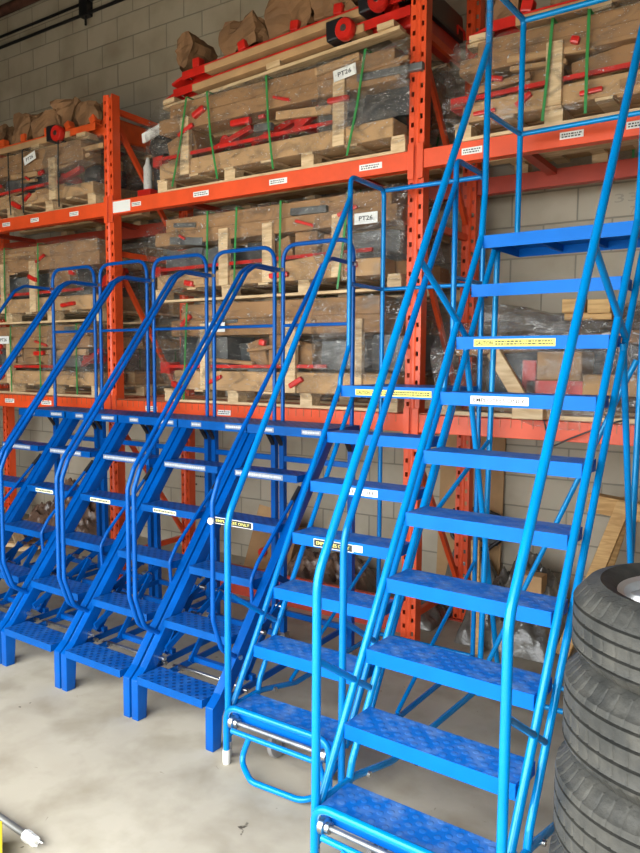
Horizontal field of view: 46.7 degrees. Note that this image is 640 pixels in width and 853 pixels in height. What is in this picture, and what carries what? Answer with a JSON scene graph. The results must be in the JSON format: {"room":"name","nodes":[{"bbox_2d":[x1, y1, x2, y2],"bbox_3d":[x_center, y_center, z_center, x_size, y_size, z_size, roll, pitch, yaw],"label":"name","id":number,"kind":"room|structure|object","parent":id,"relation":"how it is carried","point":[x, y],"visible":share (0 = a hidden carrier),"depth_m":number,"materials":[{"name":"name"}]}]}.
{"room":"warehouse","nodes":[
{"label":"warehouse","id":0,"kind":"room"},
{"bbox_2d":[0,509,577,852],"bbox_3d":[-5.655,2.061,-1.013,28.000,0.200,19.700,4,6,34],"label":"floor","id":1,"kind":"structure","parent":0,"point":[83,775],"depth_m":3.52,"materials":[{"name":"concrete"}]},
{"bbox_2d":[0,821,2,852],"bbox_3d":[-1.343,1.622,2.753,0.302,0.090,0.282,-2,5,-23],"label":"case","id":2,"kind":"object","parent":1,"relation":"on","point":[1,823],"visible":1,"depth_m":2.84,"materials":[{"name":"yellow plastic"}]},
{"bbox_2d":[0,813,42,846],"bbox_3d":[-1.371,1.615,3.102,0.689,0.046,0.046,4,6,37],"label":"pole","id":3,"kind":"object","parent":1,"relation":"on","point":[29,837],"visible":1,"depth_m":2.94,"materials":[{"name":"grey metal"}]},
{"bbox_2d":[0,265,101,598],"bbox_3d":[-2.359,0.075,5.607,0.606,2.668,1.355,4,6,35],"label":"ladder","id":4,"kind":"object","parent":1,"relation":"on","point":[55,411],"visible":0.59,"depth_m":5.84,"materials":[{"name":"metal"}]},
{"bbox_2d":[24,478,110,549],"bbox_3d":[-2.676,0.872,8.018,1.100,0.654,0.700,4,6,34],"label":"bag","id":5,"kind":"object","parent":1,"relation":"on","point":[41,512],"visible":0.3,"depth_m":7.83,"materials":[{"name":"grey plastic"}]},
{"bbox_2d":[0,259,154,663],"bbox_3d":[-1.863,0.108,5.261,0.606,2.668,1.355,4,6,35],"label":"ladder","id":6,"kind":"object","parent":1,"relation":"on","point":[14,523],"visible":0.69,"depth_m":5.31,"materials":[{"name":"metal"}]},
{"bbox_2d":[0,253,211,688],"bbox_3d":[-1.367,0.141,4.915,0.606,2.668,1.355,4,6,35],"label":"ladder","id":7,"kind":"object","parent":1,"relation":"on","point":[39,635],"visible":0.77,"depth_m":4.80,"materials":[{"name":"metal"}]},
{"bbox_2d":[60,246,280,717],"bbox_3d":[-0.871,0.175,4.569,0.606,2.668,1.355,4,6,35],"label":"ladder","id":8,"kind":"object","parent":1,"relation":"on","point":[100,657],"visible":0.81,"depth_m":4.45,"materials":[{"name":"blue metal"}]},
{"bbox_2d":[131,237,359,751],"bbox_3d":[-0.375,0.208,4.224,0.606,2.668,1.355,4,6,35],"label":"ladder","id":9,"kind":"object","parent":1,"relation":"on","point":[201,694],"visible":0.86,"depth_m":4.09,"materials":[{"name":"blue metal"}]},
{"bbox_2d":[220,561,400,632],"bbox_3d":[-0.097,1.298,5.750,1.750,0.240,0.080,4,6,34],"label":"steel beam","id":10,"kind":"structure","parent":1,"relation":"on","point":[236,589],"depth_m":5.71,"materials":[{"name":"orange metal"}]},
{"bbox_2d":[0,0,639,640],"bbox_3d":[-0.306,-1.269,5.722,8.484,5.355,0.997,4,6,33],"label":"rack","id":11,"kind":"object","parent":1,"relation":"on","point":[420,158],"visible":0.56,"depth_m":5.15,"materials":[{"name":"orange metal"}]},
{"bbox_2d":[0,136,178,235],"bbox_3d":[-2.329,-2.235,7.105,1.984,0.599,1.243,4,6,34],"label":"load","id":12,"kind":"object","parent":11,"relation":"on","point":[70,174],"visible":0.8,"depth_m":6.58,"materials":[{"name":"brown wood"}]},
{"bbox_2d":[0,99,152,161],"bbox_3d":[-2.363,-2.736,7.006,1.679,0.443,0.894,4,6,34],"label":"stack","id":13,"kind":"object","parent":12,"relation":"on","point":[72,120],"visible":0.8,"depth_m":6.60,"materials":[{"name":"brown paper"}]},
{"bbox_2d":[0,322,179,396],"bbox_3d":[-2.363,-0.660,7.259,2.063,0.656,1.249,4,6,34],"label":"load","id":14,"kind":"object","parent":11,"relation":"on","point":[37,354],"visible":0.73,"depth_m":6.76,"materials":[{"name":"brown wood"}]},
{"bbox_2d":[0,237,179,327],"bbox_3d":[-2.357,-1.338,7.189,2.206,0.718,1.257,4,6,34],"label":"load","id":15,"kind":"object","parent":14,"relation":"on","point":[34,265],"visible":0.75,"depth_m":6.66,"materials":[{"name":"brown wood"}]},
{"bbox_2d":[138,124,192,210],"bbox_3d":[-1.260,-2.178,6.210,0.368,0.654,0.425,4,6,34],"label":"load","id":16,"kind":"object","parent":11,"relation":"on","point":[152,134],"visible":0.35,"depth_m":6.09,"materials":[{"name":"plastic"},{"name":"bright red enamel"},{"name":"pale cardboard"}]},
{"bbox_2d":[143,158,151,188],"bbox_3d":[-1.422,-2.084,6.116,0.071,0.254,0.070,4,6,34],"label":"bottle","id":17,"kind":"object","parent":16,"relation":"on","point":[147,169],"depth_m":6.09,"materials":[{"name":"white plastic"}]},
{"bbox_2d":[146,44,462,208],"bbox_3d":[-0.052,-2.123,5.562,2.356,0.674,1.245,4,6,34],"label":"load","id":18,"kind":"object","parent":11,"relation":"on","point":[355,106],"visible":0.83,"depth_m":5.08,"materials":[{"name":"brown wood"}]},
{"bbox_2d":[163,0,465,111],"bbox_3d":[-0.110,-2.757,5.470,2.200,0.621,0.894,4,6,34],"label":"stack","id":19,"kind":"object","parent":18,"relation":"on","point":[305,33],"visible":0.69,"depth_m":5.12,"materials":[{"name":"brown wood"}]},
{"bbox_2d":[156,292,458,411],"bbox_3d":[-0.066,-0.566,5.704,2.254,0.770,1.241,4,6,34],"label":"load","id":20,"kind":"object","parent":11,"relation":"on","point":[235,348],"visible":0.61,"depth_m":5.23,"materials":[{"name":"brown wood"}]},
{"bbox_2d":[143,190,470,303],"bbox_3d":[-0.096,-1.284,5.655,2.357,0.665,1.262,4,6,34],"label":"load","id":21,"kind":"object","parent":20,"relation":"on","point":[277,226],"visible":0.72,"depth_m":5.15,"materials":[{"name":"brown wood"}]},
{"bbox_2d":[430,301,639,423],"bbox_3d":[1.853,-0.389,4.450,2.122,0.737,1.296,4,6,34],"label":"pallet","id":22,"kind":"object","parent":11,"relation":"on","point":[517,370],"visible":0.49,"depth_m":4.26,"materials":[{"name":"brown wood"}]},
{"bbox_2d":[562,299,613,320],"bbox_3d":[1.480,-0.644,4.081,0.254,0.114,0.140,4,6,34],"label":"wood block","id":23,"kind":"object","parent":22,"relation":"on","point":[595,309],"visible":0.76,"depth_m":4.03,"materials":[{"name":"beige wood"}]},
{"bbox_2d":[441,2,639,173],"bbox_3d":[1.797,-1.951,4.317,1.861,0.571,1.243,4,6,34],"label":"load","id":24,"kind":"object","parent":11,"relation":"on","point":[577,69],"visible":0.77,"depth_m":4.04,"materials":[{"name":"brown wood"}]},
{"bbox_2d":[467,0,639,53],"bbox_3d":[1.704,-2.436,4.280,1.483,0.422,0.860,4,6,34],"label":"stack","id":25,"kind":"object","parent":24,"relation":"on","point":[505,23],"visible":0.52,"depth_m":4.20,"materials":[{"name":"brown wood"}]},
{"bbox_2d":[543,420,621,445],"bbox_3d":[1.448,0.013,4.064,0.649,0.216,0.089,3,5,25],"label":"cable","id":26,"kind":"object","parent":11,"relation":"hanging from","point":[543,420],"visible":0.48,"depth_m":4.08,"materials":[{"name":"plastic"}]},
{"bbox_2d":[287,549,375,592],"bbox_3d":[0.045,1.205,6.174,0.900,0.345,0.630,4,6,34],"label":"bag","id":27,"kind":"object","parent":1,"relation":"on","point":[367,581],"visible":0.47,"depth_m":6.03,"materials":[{"name":"grey plastic"}]},
{"bbox_2d":[244,504,304,569],"bbox_3d":[-0.389,1.023,6.593,0.528,0.639,0.327,3,5,26],"label":"carton","id":28,"kind":"object","parent":27,"relation":"on","point":[258,540],"visible":0.43,"depth_m":6.57,"materials":[{"name":"brown cardboard"}]},
{"bbox_2d":[223,159,485,802],"bbox_3d":[0.203,0.091,3.825,0.700,2.979,1.627,4,6,34],"label":"ladder","id":29,"kind":"object","parent":1,"relation":"on","point":[281,721],"visible":0.79,"depth_m":3.70,"materials":[{"name":"blue metal"}]},
{"bbox_2d":[390,593,452,630],"bbox_3d":[0.699,1.315,5.694,0.630,0.219,0.600,4,6,34],"label":"heap","id":30,"kind":"object","parent":1,"relation":"on","point":[431,619],"visible":0.1,"depth_m":5.41,"materials":[{"name":"grey plastic"}]},
{"bbox_2d":[436,434,505,575],"bbox_3d":[1.183,0.727,5.853,0.530,1.379,0.075,4,6,34],"label":"cardboard sheet","id":31,"kind":"object","parent":1,"relation":"on","point":[447,473],"visible":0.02,"depth_m":5.82,"materials":[{"name":"brown cardboard"}]},
{"bbox_2d":[445,549,497,612],"bbox_3d":[1.176,1.148,5.714,0.520,0.555,0.190,4,6,34],"label":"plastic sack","id":32,"kind":"object","parent":1,"relation":"on","point":[494,574],"visible":0.08,"depth_m":5.67,"materials":[{"name":"grey plastic"}]},
{"bbox_2d":[450,507,501,550],"bbox_3d":[1.206,0.783,5.695,0.433,0.332,0.101,3,6,31],"label":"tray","id":33,"kind":"object","parent":32,"relation":"on","point":[493,542],"visible":0.24,"depth_m":5.63,"materials":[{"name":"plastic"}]},
{"bbox_2d":[310,0,639,852],"bbox_3d":[0.788,-0.233,3.110,0.785,3.755,1.999,4,6,36],"label":"ladder","id":34,"kind":"object","parent":1,"relation":"on","point":[387,824],"visible":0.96,"depth_m":2.92,"materials":[{"name":"blue metal"}]},
{"bbox_2d":[471,540,480,653],"bbox_3d":[1.049,1.143,4.991,0.064,0.713,0.329,1,5,9],"label":"wood lath","id":35,"kind":"object","parent":1,"relation":"on","point":[479,541],"visible":0.36,"depth_m":5.02,"materials":[{"name":"brown wood"}]},
{"bbox_2d":[454,549,569,662],"bbox_3d":[1.407,1.179,5.201,0.640,0.585,0.800,4,6,34],"label":"heap","id":36,"kind":"object","parent":1,"relation":"on","point":[530,640],"visible":0.27,"depth_m":4.96,"materials":[{"name":"grey plastic"}]},
{"bbox_2d":[522,571,546,593],"bbox_3d":[1.463,1.076,5.130,0.180,0.120,0.120,4,6,34],"label":"carton","id":37,"kind":"object","parent":36,"relation":"on","point":[538,583],"visible":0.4,"depth_m":5.06,"materials":[{"name":"cardboard"}]},
{"bbox_2d":[556,492,639,658],"bbox_3d":[2.112,0.990,4.802,0.956,1.058,0.638,4,6,34],"label":"wood board","id":38,"kind":"object","parent":1,"relation":"on","point":[607,552],"visible":0.4,"depth_m":4.80,"materials":[{"name":"beige wood"}]},
{"bbox_3d":[-3.362,1.225,7.484,0.100,0.040,0.900,-4,7,-44],"label":"board","id":39,"kind":"object","parent":1,"relation":"on","visible":0},
{"bbox_2d":[6,541,44,548],"bbox_3d":[-3.207,1.183,7.495,0.900,0.040,0.100,2,5,14],"label":"board","id":40,"kind":"object","parent":39,"relation":"on","point":[10,543],"visible":0.33,"depth_m":7.42,"materials":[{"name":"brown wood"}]},
{"bbox_2d":[12,532,28,551],"bbox_3d":[-3.051,1.141,7.507,0.100,0.040,0.900,-2,6,-27],"label":"board","id":41,"kind":"object","parent":40,"relation":"on","point":[16,537],"visible":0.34,"depth_m":7.41,"materials":[{"name":"brown wood"}]},
{"bbox_3d":[0.990,1.604,2.076,0.680,0.276,0.680,-3,6,-36],"label":"wheel","id":42,"kind":"object","parent":1,"relation":"on","visible":0},
{"bbox_2d":[549,830,565,852],"bbox_3d":[0.991,1.329,2.065,0.680,0.276,0.680,1,5,4],"label":"wheel","id":43,"kind":"object","parent":42,"relation":"on","point":[555,846],"visible":0.14,"depth_m":2.15,"materials":[{"name":"black rubber"}]},
{"bbox_2d":[553,740,639,852],"bbox_3d":[0.998,1.057,2.031,0.680,0.276,0.680,5,7,44],"label":"wheel","id":44,"kind":"object","parent":43,"relation":"on","point":[588,817],"visible":0.59,"depth_m":1.91,"materials":[{"name":"black rubber"}]},
{"bbox_2d":[562,652,639,805],"bbox_3d":[1.012,0.785,1.994,0.680,0.276,0.680,0,5,-6],"label":"wheel","id":45,"kind":"object","parent":44,"relation":"on","point":[601,721],"visible":0.69,"depth_m":1.86,"materials":[{"name":"rubber"}]},
{"bbox_2d":[572,563,639,694],"bbox_3d":[1.024,0.539,1.966,0.670,0.221,0.670,0,5,-9],"label":"wheel","id":46,"kind":"object","parent":45,"relation":"on","point":[606,604],"visible":1,"depth_m":1.88,"materials":[{"name":"rubber"}]},
{"bbox_2d":[0,0,639,600],"bbox_3d":[-0.563,-2.505,6.971,19.400,7.600,0.200,4,6,34],"label":"wall","id":47,"kind":"structure","parent":0,"point":[125,49],"depth_m":7.00,"materials":[{"name":"paint"}]},
{"bbox_2d":[0,0,39,17],"bbox_3d":[-0.671,-4.662,6.603,18.800,0.107,0.110,4,6,34],"label":"rusty pipe","id":48,"kind":"object","parent":47,"relation":"attached to","point":[11,6],"visible":1,"depth_m":8.49,"materials":[{"name":"metal"}]},
{"bbox_2d":[0,0,93,38],"bbox_3d":[-0.622,-4.449,6.696,18.800,0.030,0.032,4,6,34],"label":"conduit","id":49,"kind":"object","parent":47,"relation":"attached to","point":[76,5],"visible":1,"depth_m":8.40,"materials":[{"name":"black plastic"}]},
{"bbox_2d":[0,0,124,48],"bbox_3d":[-0.623,-4.329,6.706,18.800,0.034,0.036,4,6,34],"label":"conduit","id":50,"kind":"object","parent":47,"relation":"attached to","point":[114,2],"visible":1,"depth_m":8.26,"materials":[{"name":"black plastic"}]},
{"bbox_2d":[78,0,92,25],"bbox_3d":[-2.523,-4.463,7.978,0.140,0.300,0.080,4,6,34],"label":"junction box","id":51,"kind":"object","parent":47,"relation":"attached to","point":[85,6],"visible":1,"depth_m":7.95,"materials":[{"name":"black plastic"}]},
{"bbox_2d":[615,192,635,213],"bbox_3d":[2.110,-1.535,5.107,0.152,0.146,0.001,4,6,34],"label":"number","id":52,"kind":"object","parent":47,"relation":"attached to","point":[622,195],"visible":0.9,"depth_m":5.09,"materials":[{"name":"beige"}]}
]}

